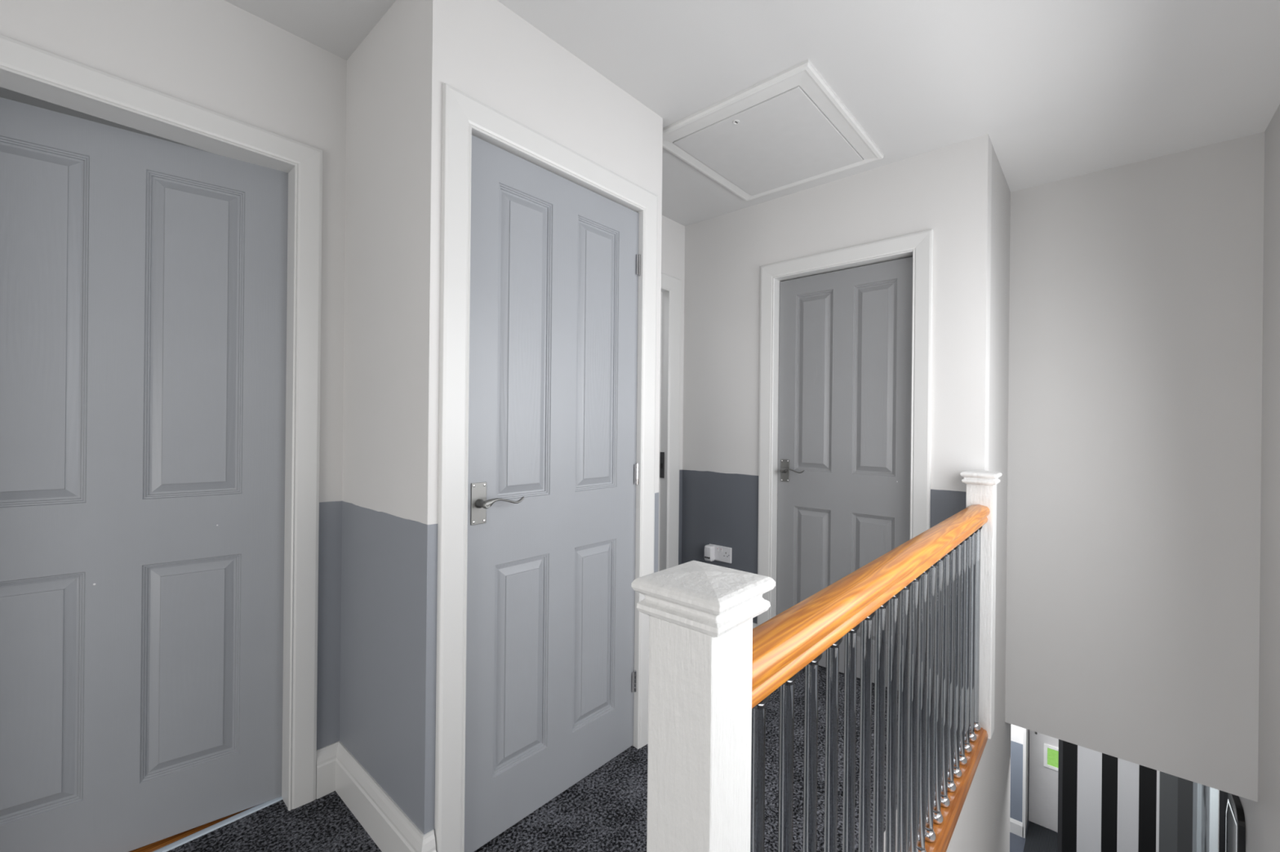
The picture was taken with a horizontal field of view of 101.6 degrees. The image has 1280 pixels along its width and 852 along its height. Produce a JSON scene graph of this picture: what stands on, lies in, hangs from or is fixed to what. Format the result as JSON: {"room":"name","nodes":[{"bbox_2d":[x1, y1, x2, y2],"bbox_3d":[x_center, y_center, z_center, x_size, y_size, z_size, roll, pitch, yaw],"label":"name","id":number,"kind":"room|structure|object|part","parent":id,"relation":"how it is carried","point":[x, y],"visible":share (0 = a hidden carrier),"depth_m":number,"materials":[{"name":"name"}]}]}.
{"room":"upstairs landing","nodes":[
{"label":"upstairs landing","id":0,"kind":"room"},
{"bbox_2d":[0,0,684,750],"bbox_3d":[-1.176,-0.012,1.583,0.100,2.400,4.410,1,0,42],"label":"wall","id":1,"kind":"structure","parent":0,"point":[219,56],"depth_m":1.58,"materials":[{"name":"white paint"}]},
{"bbox_2d":[0,97,288,851],"bbox_3d":[-1.430,0.183,1.417,0.775,1.992,0.087,1,0,-39],"label":"door","id":2,"kind":"structure","parent":1,"relation":"in","point":[144,278],"depth_m":1.45,"materials":[{"name":"grey wood"}]},
{"bbox_3d":[-1.572,0.693,1.327,0.221,0.610,0.020,1,0,-39],"label":"panel","id":3,"kind":"part","parent":2,"relation":"part of","materials":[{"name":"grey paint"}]},
{"bbox_3d":[-1.562,-0.258,1.327,0.221,0.924,0.020,1,0,-39],"label":"panel","id":4,"kind":"part","parent":2,"relation":"part of","materials":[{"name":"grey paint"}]},
{"bbox_3d":[-1.315,0.695,1.534,0.221,0.610,0.020,1,0,-39],"label":"panel","id":5,"kind":"part","parent":2,"relation":"part of","materials":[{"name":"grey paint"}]},
{"bbox_3d":[-1.305,-0.256,1.534,0.221,0.924,0.020,1,0,-39],"label":"panel","id":6,"kind":"part","parent":2,"relation":"part of","materials":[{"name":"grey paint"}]},
{"bbox_2d":[0,34,323,811],"bbox_3d":[-1.370,0.151,1.353,0.117,2.069,0.928,1,0,42],"label":"door frame","id":7,"kind":"structure","parent":1,"relation":"attached to","point":[27,69],"depth_m":1.62,"materials":[{"name":"white wood"}]},
{"bbox_2d":[315,741,338,799],"bbox_3d":[-1.011,1.115,1.693,0.018,0.148,0.071,1,0,42],"label":"baseboard","id":8,"kind":"structure","parent":1,"relation":"attached to","point":[326,756],"depth_m":1.68,"materials":[{"name":"white wood"}]},
{"bbox_2d":[657,272,681,571],"bbox_3d":[-0.100,0.165,2.787,0.117,2.069,0.882,1,0,42],"label":"door frame","id":9,"kind":"structure","parent":1,"relation":"attached to","point":[671,286],"depth_m":3.03,"materials":[{"name":"white wood"}]},
{"bbox_3d":[0.129,0.226,3.027,0.027,0.150,0.005,1,0,42],"label":"strike plate","id":10,"kind":"part","parent":9,"relation":"part of","materials":[{"name":"metal"}]},
{"bbox_2d":[339,0,414,814],"bbox_3d":[-0.807,-0.008,1.630,0.590,2.400,0.090,1,0,42],"label":"wall","id":11,"kind":"structure","parent":0,"point":[380,71],"depth_m":1.54,"materials":[{"name":"white paint"}]},
{"bbox_2d":[335,741,435,851],"bbox_3d":[-0.765,1.118,1.526,0.608,0.148,0.042,1,0,42],"label":"baseboard","id":12,"kind":"structure","parent":11,"relation":"attached to","point":[389,828],"depth_m":1.50,"materials":[{"name":"white wood"}]},
{"bbox_2d":[128,665,908,851],"bbox_3d":[-0.833,1.341,1.280,3.876,0.300,4.430,1,0,42],"label":"floor","id":13,"kind":"structure","parent":0,"point":[606,811],"depth_m":1.59,"materials":[{"name":"grey carpet"}]},
{"bbox_2d":[153,796,282,851],"bbox_3d":[-1.405,1.182,1.374,0.024,0.006,0.782,1,0,42],"label":"threshold strip","id":14,"kind":"object","parent":13,"relation":"on","point":[238,816],"visible":1,"depth_m":1.54,"materials":[{"name":"silver metal"}]},
{"bbox_2d":[631,560,775,851],"bbox_3d":[0.072,0.688,0.628,0.125,1.026,0.125,1,0,42],"label":"newel post","id":15,"kind":"object","parent":13,"relation":"on","point":[701,615],"visible":1,"depth_m":0.59,"materials":[{"name":"white paint"}]},
{"bbox_3d":[0.069,0.710,0.627,0.090,0.982,0.090,1,0,42],"label":"post","id":16,"kind":"part","parent":15,"relation":"part of","materials":[{"name":"white paint"}]},
{"bbox_2d":[751,504,990,708],"bbox_3d":[0.717,0.336,1.356,0.072,0.068,1.854,1,0,42],"label":"handrail","id":17,"kind":"object","parent":15,"relation":"attached to","point":[784,644],"visible":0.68,"depth_m":0.91,"materials":[{"name":"brown wood"}]},
{"bbox_2d":[406,0,662,835],"bbox_3d":[-0.270,-0.003,1.716,0.100,2.400,0.931,1,0,42],"label":"wall","id":18,"kind":"structure","parent":0,"point":[483,50],"depth_m":1.39,"materials":[{"name":"white paint"}]},
{"bbox_2d":[434,83,657,851],"bbox_3d":[-0.270,0.156,1.706,0.117,2.082,0.862,1,0,42],"label":"door frame","id":19,"kind":"structure","parent":18,"relation":"attached to","point":[464,116],"depth_m":1.39,"materials":[{"name":"white wood"}]},
{"bbox_2d":[464,134,640,851],"bbox_3d":[-0.239,0.196,1.688,0.084,1.991,0.716,1,0,42],"label":"door","id":20,"kind":"structure","parent":18,"relation":"in","point":[555,262],"depth_m":1.65,"materials":[{"name":"grey wood"}]},
{"bbox_3d":[-0.451,0.216,1.457,0.004,0.116,0.047,1,0,42],"label":"handle","id":21,"kind":"part","parent":20,"relation":"part of","materials":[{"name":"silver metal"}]},
{"bbox_3d":[-0.396,0.215,1.483,0.046,0.028,0.136,1,0,42],"label":"lever","id":22,"kind":"part","parent":20,"relation":"part of","materials":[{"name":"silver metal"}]},
{"bbox_3d":[-0.362,0.708,1.581,0.020,0.612,0.197,1,0,42],"label":"panel","id":23,"kind":"part","parent":20,"relation":"part of","materials":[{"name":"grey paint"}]},
{"bbox_3d":[-0.352,-0.243,1.581,0.020,0.918,0.197,1,0,42],"label":"panel","id":24,"kind":"part","parent":20,"relation":"part of","materials":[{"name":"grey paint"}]},
{"bbox_3d":[-0.162,0.710,1.807,0.020,0.612,0.198,1,0,42],"label":"panel","id":25,"kind":"part","parent":20,"relation":"part of","materials":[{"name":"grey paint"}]},
{"bbox_3d":[-0.152,-0.241,1.807,0.020,0.918,0.198,1,0,42],"label":"panel","id":26,"kind":"part","parent":20,"relation":"part of","materials":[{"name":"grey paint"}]},
{"bbox_2d":[0,0,1279,226],"bbox_3d":[-0.563,-1.256,1.539,4.096,0.100,5.340,1,0,42],"label":"ceiling","id":27,"kind":"structure","parent":0,"point":[1060,90],"depth_m":1.71,"materials":[{"name":"paint"}]},
{"bbox_2d":[662,59,884,201],"bbox_3d":[0.552,-1.184,2.218,0.684,0.020,0.787,1,0,42],"label":"hatch","id":28,"kind":"object","parent":27,"relation":"attached to","point":[788,129],"visible":0.98,"depth_m":2.13,"materials":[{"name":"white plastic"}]},
{"bbox_3d":[0.562,-1.185,2.242,0.552,0.016,0.655,1,0,42],"label":"panel","id":29,"kind":"part","parent":28,"relation":"part of","materials":[{"name":"white paint"}]},
{"bbox_2d":[681,133,991,624],"bbox_3d":[0.861,0.009,2.657,1.525,2.400,0.100,1,0,42],"label":"wall","id":30,"kind":"structure","parent":0,"point":[947,190],"depth_m":2.60,"materials":[{"name":"white paint"}]},
{"bbox_2d":[709,543,732,563],"bbox_3d":[0.451,0.719,2.939,0.148,0.086,0.013,1,0,42],"label":"wall socket","id":31,"kind":"object","parent":30,"relation":"attached to","point":[722,553],"visible":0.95,"depth_m":2.92,"materials":[{"name":"white plastic"}]},
{"bbox_2d":[704,544,715,561],"bbox_3d":[0.393,0.721,2.956,0.052,0.087,0.044,1,0,42],"label":"plug","id":32,"kind":"object","parent":31,"relation":"attached to","point":[709,550],"visible":1,"depth_m":2.94,"materials":[{"name":"white plastic"}]},
{"bbox_2d":[752,622,757,628],"bbox_3d":[0.792,1.134,2.630,1.475,0.148,0.018,1,0,42],"label":"baseboard","id":33,"kind":"structure","parent":30,"relation":"attached to","point":[754,625],"depth_m":2.79,"materials":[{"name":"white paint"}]},
{"bbox_2d":[776,257,912,690],"bbox_3d":[0.974,0.219,2.547,0.660,1.966,0.081,1,0,42],"label":"door","id":34,"kind":"structure","parent":30,"relation":"in","point":[843,500],"depth_m":2.55,"materials":[{"name":"grey wood"}]},
{"bbox_3d":[0.763,0.234,2.742,0.047,0.116,0.004,1,0,42],"label":"handle","id":35,"kind":"part","parent":34,"relation":"part of","materials":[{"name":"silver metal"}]},
{"bbox_3d":[0.788,0.233,2.688,0.136,0.028,0.046,1,0,42],"label":"lever","id":36,"kind":"part","parent":34,"relation":"part of","materials":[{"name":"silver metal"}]},
{"bbox_3d":[0.876,0.720,2.654,0.193,0.606,0.020,1,0,42],"label":"panel","id":37,"kind":"part","parent":34,"relation":"part of","materials":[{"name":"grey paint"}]},
{"bbox_3d":[0.886,-0.225,2.654,0.193,0.908,0.020,1,0,42],"label":"panel","id":38,"kind":"part","parent":34,"relation":"part of","materials":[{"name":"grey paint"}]},
{"bbox_3d":[1.096,0.723,2.459,0.195,0.606,0.020,1,0,42],"label":"panel","id":39,"kind":"part","parent":34,"relation":"part of","materials":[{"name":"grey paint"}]},
{"bbox_3d":[1.106,-0.223,2.459,0.195,0.908,0.020,1,0,42],"label":"panel","id":40,"kind":"part","parent":34,"relation":"part of","materials":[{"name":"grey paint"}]},
{"bbox_2d":[756,229,933,702],"bbox_3d":[0.976,0.182,2.549,0.816,2.057,0.127,1,0,42],"label":"door frame","id":41,"kind":"structure","parent":30,"relation":"attached to","point":[918,246],"depth_m":2.49,"materials":[{"name":"white wood"}]},
{"bbox_2d":[884,144,1010,851],"bbox_3d":[0.982,1.310,1.750,0.120,5.000,2.940,1,0,42],"label":"wall","id":42,"kind":"structure","parent":0,"point":[983,824],"depth_m":2.40,"materials":[{"name":"white paint"}]},
{"bbox_2d":[924,728,987,851],"bbox_3d":[0.707,1.190,1.356,0.078,0.035,1.854,1,0,42],"label":"base rail","id":43,"kind":"object","parent":42,"relation":"on","point":[944,833],"visible":0.46,"depth_m":1.66,"materials":[{"name":"orange wood"}]},
{"bbox_2d":[750,694,769,851],"bbox_3d":[0.162,0.766,0.735,0.037,0.803,0.037,1,0,42],"label":"spindle","id":44,"kind":"object","parent":43,"relation":"on","point":[758,712],"visible":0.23,"depth_m":0.72,"materials":[{"name":"silver metal"}]},
{"bbox_2d":[753,694,769,709],"bbox_3d":[0.166,0.379,0.735,0.034,0.030,0.034,1,0,42],"label":"cup","id":45,"kind":"object","parent":44,"relation":"on","point":[762,705],"depth_m":0.72,"materials":[{"name":"silver metal"}]},
{"bbox_2d":[777,672,798,851],"bbox_3d":[0.222,0.766,0.803,0.037,0.803,0.037,1,0,42],"label":"spindle","id":46,"kind":"object","parent":43,"relation":"on","point":[786,724],"visible":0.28,"depth_m":0.79,"materials":[{"name":"silver metal"}]},
{"bbox_2d":[782,672,798,685],"bbox_3d":[0.226,0.380,0.803,0.034,0.030,0.034,1,0,42],"label":"cup","id":47,"kind":"object","parent":46,"relation":"on","point":[790,682],"depth_m":0.79,"materials":[{"name":"silver metal"}]},
{"bbox_2d":[802,653,822,851],"bbox_3d":[0.283,0.767,0.871,0.037,0.803,0.037,1,0,42],"label":"spindle","id":48,"kind":"object","parent":43,"relation":"on","point":[811,669],"visible":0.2,"depth_m":0.86,"materials":[{"name":"silver metal"}]},
{"bbox_2d":[808,653,822,665],"bbox_3d":[0.287,0.381,0.871,0.034,0.030,0.034,1,0,42],"label":"cup","id":49,"kind":"object","parent":48,"relation":"on","point":[815,662],"depth_m":0.86,"materials":[{"name":"silver metal"}]},
{"bbox_2d":[823,637,842,851],"bbox_3d":[0.343,0.768,0.939,0.037,0.803,0.037,1,0,42],"label":"spindle","id":50,"kind":"object","parent":43,"relation":"on","point":[833,652],"visible":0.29,"depth_m":0.93,"materials":[{"name":"silver metal"}]},
{"bbox_2d":[830,637,842,648],"bbox_3d":[0.347,0.381,0.939,0.034,0.030,0.034,1,0,42],"label":"cup","id":51,"kind":"object","parent":50,"relation":"on","point":[836,645],"depth_m":0.93,"materials":[{"name":"silver metal"}]},
{"bbox_2d":[842,622,860,851],"bbox_3d":[0.403,0.768,1.007,0.037,0.803,0.037,1,0,42],"label":"spindle","id":52,"kind":"object","parent":43,"relation":"on","point":[851,637],"visible":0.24,"depth_m":1.00,"materials":[{"name":"silver metal"}]},
{"bbox_2d":[848,622,860,633],"bbox_3d":[0.407,0.382,1.007,0.034,0.030,0.034,1,0,42],"label":"cup","id":53,"kind":"object","parent":52,"relation":"on","point":[854,630],"depth_m":0.99,"materials":[{"name":"silver metal"}]},
{"bbox_2d":[858,610,875,851],"bbox_3d":[0.463,0.769,1.075,0.037,0.803,0.037,1,0,42],"label":"spindle","id":54,"kind":"object","parent":43,"relation":"on","point":[866,632],"visible":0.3,"depth_m":1.06,"materials":[{"name":"silver metal"}]},
{"bbox_2d":[865,610,875,620],"bbox_3d":[0.467,0.382,1.075,0.034,0.030,0.034,1,0,42],"label":"cup","id":55,"kind":"object","parent":54,"relation":"on","point":[869,618],"depth_m":1.06,"materials":[{"name":"silver metal"}]},
{"bbox_2d":[872,600,888,851],"bbox_3d":[0.524,0.769,1.143,0.037,0.803,0.037,1,0,42],"label":"spindle","id":56,"kind":"object","parent":43,"relation":"on","point":[881,613],"visible":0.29,"depth_m":1.13,"materials":[{"name":"silver metal"}]},
{"bbox_2d":[879,600,888,608],"bbox_3d":[0.528,0.383,1.143,0.034,0.030,0.034,1,0,42],"label":"cup","id":57,"kind":"object","parent":56,"relation":"on","point":[884,606],"depth_m":1.13,"materials":[{"name":"silver metal"}]},
{"bbox_2d":[884,591,901,851],"bbox_3d":[0.584,0.770,1.211,0.037,0.803,0.037,1,0,42],"label":"spindle","id":58,"kind":"object","parent":43,"relation":"on","point":[892,615],"visible":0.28,"depth_m":1.20,"materials":[{"name":"silver metal"}]},
{"bbox_2d":[891,591,901,599],"bbox_3d":[0.588,0.384,1.211,0.034,0.030,0.034,1,0,42],"label":"cup","id":59,"kind":"object","parent":58,"relation":"on","point":[896,597],"depth_m":1.20,"materials":[{"name":"silver metal"}]},
{"bbox_2d":[896,582,911,851],"bbox_3d":[0.644,0.771,1.279,0.037,0.803,0.037,1,0,42],"label":"spindle","id":60,"kind":"object","parent":43,"relation":"on","point":[904,598],"visible":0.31,"depth_m":1.27,"materials":[{"name":"silver metal"}]},
{"bbox_2d":[902,582,911,590],"bbox_3d":[0.648,0.384,1.279,0.034,0.030,0.034,1,0,42],"label":"cup","id":61,"kind":"object","parent":60,"relation":"on","point":[907,588],"depth_m":1.27,"materials":[{"name":"silver metal"}]},
{"bbox_2d":[906,574,921,851],"bbox_3d":[0.704,0.771,1.347,0.037,0.803,0.037,1,0,42],"label":"spindle","id":62,"kind":"object","parent":43,"relation":"on","point":[914,588],"visible":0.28,"depth_m":1.34,"materials":[{"name":"silver metal"}]},
{"bbox_2d":[913,574,921,582],"bbox_3d":[0.708,0.385,1.347,0.034,0.030,0.034,1,0,42],"label":"cup","id":63,"kind":"object","parent":62,"relation":"on","point":[918,578],"depth_m":1.33,"materials":[{"name":"silver metal"}]},
{"bbox_2d":[915,567,930,851],"bbox_3d":[0.765,0.772,1.415,0.037,0.803,0.037,1,0,42],"label":"spindle","id":64,"kind":"object","parent":43,"relation":"on","point":[923,581],"visible":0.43,"depth_m":1.41,"materials":[{"name":"silver metal"}]},
{"bbox_2d":[915,847,926,851],"bbox_3d":[0.760,1.159,1.415,0.037,0.030,0.037,1,0,42],"label":"cup","id":65,"kind":"object","parent":64,"relation":"on","point":[917,849],"depth_m":1.41,"materials":[{"name":"silver metal"}]},
{"bbox_2d":[922,567,930,574],"bbox_3d":[0.769,0.386,1.415,0.034,0.030,0.034,1,0,42],"label":"cup","id":66,"kind":"object","parent":64,"relation":"on","point":[927,571],"depth_m":1.40,"materials":[{"name":"silver metal"}]},
{"bbox_2d":[924,560,938,843],"bbox_3d":[0.825,0.773,1.483,0.037,0.803,0.037,1,0,42],"label":"spindle","id":67,"kind":"object","parent":43,"relation":"on","point":[930,835],"visible":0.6,"depth_m":1.47,"materials":[{"name":"silver metal"}]},
{"bbox_2d":[924,829,936,843],"bbox_3d":[0.821,1.159,1.483,0.037,0.030,0.037,1,0,42],"label":"cup","id":68,"kind":"object","parent":67,"relation":"on","point":[930,835],"depth_m":1.47,"materials":[{"name":"silver metal"}]},
{"bbox_2d":[930,560,938,568],"bbox_3d":[0.829,0.386,1.483,0.034,0.030,0.034,1,0,42],"label":"cup","id":69,"kind":"object","parent":67,"relation":"on","point":[935,565],"depth_m":1.47,"materials":[{"name":"silver metal"}]},
{"bbox_2d":[933,555,945,824],"bbox_3d":[0.885,0.773,1.551,0.037,0.803,0.037,1,0,42],"label":"spindle","id":70,"kind":"object","parent":43,"relation":"on","point":[938,819],"visible":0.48,"depth_m":1.54,"materials":[{"name":"silver metal"}]},
{"bbox_2d":[933,812,943,824],"bbox_3d":[0.881,1.160,1.551,0.037,0.030,0.037,1,0,42],"label":"cup","id":71,"kind":"object","parent":70,"relation":"on","point":[938,819],"depth_m":1.54,"materials":[{"name":"silver metal"}]},
{"bbox_2d":[940,550,951,808],"bbox_3d":[0.945,0.774,1.619,0.037,0.803,0.037,1,0,42],"label":"spindle","id":72,"kind":"object","parent":43,"relation":"on","point":[944,801],"visible":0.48,"depth_m":1.61,"materials":[{"name":"silver metal"}]},
{"bbox_2d":[940,795,950,808],"bbox_3d":[0.941,1.160,1.619,0.037,0.030,0.037,1,0,42],"label":"cup","id":73,"kind":"object","parent":72,"relation":"on","point":[944,801],"depth_m":1.61,"materials":[{"name":"silver metal"}]},
{"bbox_2d":[947,545,958,792],"bbox_3d":[1.006,0.774,1.687,0.037,0.803,0.037,1,0,42],"label":"spindle","id":74,"kind":"object","parent":43,"relation":"on","point":[951,785],"visible":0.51,"depth_m":1.68,"materials":[{"name":"silver metal"}]},
{"bbox_2d":[947,781,955,792],"bbox_3d":[1.002,1.161,1.687,0.037,0.030,0.037,1,0,42],"label":"cup","id":75,"kind":"object","parent":74,"relation":"on","point":[951,785],"depth_m":1.67,"materials":[{"name":"silver metal"}]},
{"bbox_2d":[953,541,964,778],"bbox_3d":[1.066,0.775,1.755,0.037,0.803,0.037,1,0,42],"label":"spindle","id":76,"kind":"object","parent":43,"relation":"on","point":[957,771],"visible":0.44,"depth_m":1.75,"materials":[{"name":"silver metal"}]},
{"bbox_2d":[953,767,961,778],"bbox_3d":[1.062,1.162,1.755,0.037,0.030,0.037,1,0,42],"label":"cup","id":77,"kind":"object","parent":76,"relation":"on","point":[957,771],"depth_m":1.74,"materials":[{"name":"silver metal"}]},
{"bbox_2d":[959,537,968,765],"bbox_3d":[1.126,0.776,1.823,0.037,0.803,0.037,1,0,42],"label":"spindle","id":78,"kind":"object","parent":43,"relation":"on","point":[962,759],"visible":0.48,"depth_m":1.81,"materials":[{"name":"silver metal"}]},
{"bbox_2d":[959,755,967,765],"bbox_3d":[1.122,1.162,1.823,0.037,0.030,0.037,1,0,42],"label":"cup","id":79,"kind":"object","parent":78,"relation":"on","point":[962,759],"depth_m":1.81,"materials":[{"name":"silver metal"}]},
{"bbox_2d":[964,533,973,753],"bbox_3d":[1.186,0.776,1.891,0.037,0.803,0.037,1,0,42],"label":"spindle","id":80,"kind":"object","parent":43,"relation":"on","point":[968,748],"visible":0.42,"depth_m":1.88,"materials":[{"name":"silver metal"}]},
{"bbox_2d":[964,744,972,753],"bbox_3d":[1.182,1.163,1.891,0.037,0.030,0.037,1,0,42],"label":"cup","id":81,"kind":"object","parent":80,"relation":"on","point":[968,748],"depth_m":1.88,"materials":[{"name":"silver metal"}]},
{"bbox_2d":[969,529,977,742],"bbox_3d":[1.246,0.777,1.959,0.037,0.803,0.037,1,0,42],"label":"spindle","id":82,"kind":"object","parent":43,"relation":"on","point":[972,736],"visible":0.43,"depth_m":1.95,"materials":[{"name":"silver metal"}]},
{"bbox_2d":[969,733,976,742],"bbox_3d":[1.242,1.163,1.959,0.037,0.030,0.037,1,0,42],"label":"cup","id":83,"kind":"object","parent":82,"relation":"on","point":[972,736],"depth_m":1.94,"materials":[{"name":"silver metal"}]},
{"bbox_2d":[974,525,982,731],"bbox_3d":[1.307,0.778,2.027,0.037,0.803,0.037,1,0,42],"label":"spindle","id":84,"kind":"object","parent":43,"relation":"on","point":[977,726],"visible":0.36,"depth_m":2.02,"materials":[{"name":"silver metal"}]},
{"bbox_3d":[1.307,0.778,2.027,0.022,0.772,0.022,1,0,42],"label":"rod","id":85,"kind":"part","parent":84,"relation":"part of","materials":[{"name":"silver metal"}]},
{"bbox_2d":[974,723,981,731],"bbox_3d":[1.303,1.164,2.027,0.037,0.030,0.037,1,0,42],"label":"cup","id":86,"kind":"object","parent":84,"relation":"on","point":[977,726],"depth_m":2.01,"materials":[{"name":"silver metal"}]},
{"bbox_2d":[960,470,1002,739],"bbox_3d":[1.350,0.695,2.073,0.125,1.038,0.116,1,0,42],"label":"newel post","id":87,"kind":"object","parent":42,"relation":"on","point":[981,485],"visible":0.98,"depth_m":2.04,"materials":[{"name":"white paint"}]},
{"bbox_3d":[1.359,0.717,2.082,0.091,0.994,0.089,1,0,42],"label":"post","id":88,"kind":"part","parent":87,"relation":"part of","materials":[{"name":"white paint"}]},
{"bbox_2d":[1009,724,1022,822],"bbox_3d":[3.328,2.672,5.317,0.972,2.325,0.310,1,0,42],"label":"wall","id":89,"kind":"structure","parent":0,"point":[1016,732],"depth_m":4.91,"materials":[{"name":"white paint"}]},
{"bbox_2d":[1009,817,1023,838],"bbox_3d":[3.210,3.771,5.191,0.980,0.125,0.020,1,0,42],"label":"baseboard","id":90,"kind":"structure","parent":89,"relation":"attached to","point":[1015,827],"depth_m":4.90,"materials":[{"name":"white wood"}]},
{"bbox_2d":[1022,728,1028,838],"bbox_3d":[3.690,2.676,4.976,0.024,2.325,0.320,1,0,42],"label":"door frame","id":91,"kind":"structure","parent":89,"relation":"attached to","point":[1025,732],"depth_m":4.86,"materials":[{"name":"white wood"}]},
{"bbox_2d":[1027,729,1029,818],"bbox_3d":[3.510,2.674,5.429,3.096,2.325,0.100,1,0,42],"label":"wall","id":92,"kind":"structure","parent":0,"point":[1028,730],"depth_m":5.10,"materials":[{"name":"white paint"}]},
{"bbox_2d":[1028,730,1058,832],"bbox_3d":[4.121,2.808,4.771,0.895,2.050,0.055,1,0,42],"label":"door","id":93,"kind":"structure","parent":92,"relation":"in","point":[1043,749],"depth_m":4.98,"materials":[{"name":"white"}]},
{"bbox_3d":[3.970,3.139,4.881,0.248,0.161,0.008,1,0,42],"label":"pane","id":94,"kind":"part","parent":93,"relation":"part of","materials":[{"name":"green glass"}]},
{"bbox_2d":[1009,818,1057,851],"bbox_3d":[1.490,3.866,3.253,2.976,0.100,5.900,1,0,42],"label":"floor","id":95,"kind":"structure","parent":0,"point":[1017,843],"depth_m":4.81,"materials":[{"name":"black carpet"}]},
{"bbox_2d":[1023,822,1057,851],"bbox_3d":[3.814,3.834,4.501,0.800,0.012,0.750,1,0,42],"label":"doormat","id":96,"kind":"object","parent":95,"relation":"on","point":[1038,838],"visible":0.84,"depth_m":4.82,"materials":[{"name":"black carpet"}]},
{"bbox_2d":[1057,739,1196,851],"bbox_3d":[3.331,2.672,3.597,0.695,2.325,0.100,1,0,42],"label":"wall","id":97,"kind":"structure","parent":0,"point":[1107,803],"depth_m":3.58,"materials":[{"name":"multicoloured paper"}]},
{"bbox_2d":[1004,131,1264,802],"bbox_3d":[2.199,0.160,2.393,0.831,2.675,0.100,1,0,42],"label":"wall","id":98,"kind":"structure","parent":0,"point":[1135,304],"depth_m":2.31,"materials":[{"name":"white paint"}]},
{"bbox_2d":[1217,104,1279,851],"bbox_3d":[1.913,1.320,1.366,0.120,5.000,8.200,1,0,42],"label":"wall","id":99,"kind":"structure","parent":0,"point":[1262,818],"depth_m":1.96,"materials":[{"name":"white paint"}]},
{"bbox_2d":[1195,783,1218,851],"bbox_3d":[3.209,2.684,2.958,0.030,2.000,0.520,1,0,42],"label":"framed picture","id":100,"kind":"object","parent":99,"relation":"attached to","point":[1207,797],"visible":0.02,"depth_m":2.96,"materials":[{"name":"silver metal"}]},
{"bbox_2d":[1200,784,1209,851],"bbox_3d":[3.215,2.684,2.952,0.010,1.960,0.470,1,0,42],"label":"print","id":101,"kind":"object","parent":100,"relation":"attached to","point":[1205,790],"depth_m":3.02},
{"bbox_2d":[1218,790,1245,851],"bbox_3d":[2.748,2.629,2.431,0.022,1.900,0.480,1,0,42],"label":"wall mirror","id":102,"kind":"object","parent":99,"relation":"attached to","point":[1232,824],"visible":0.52,"depth_m":2.45,"materials":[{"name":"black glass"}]}
]}

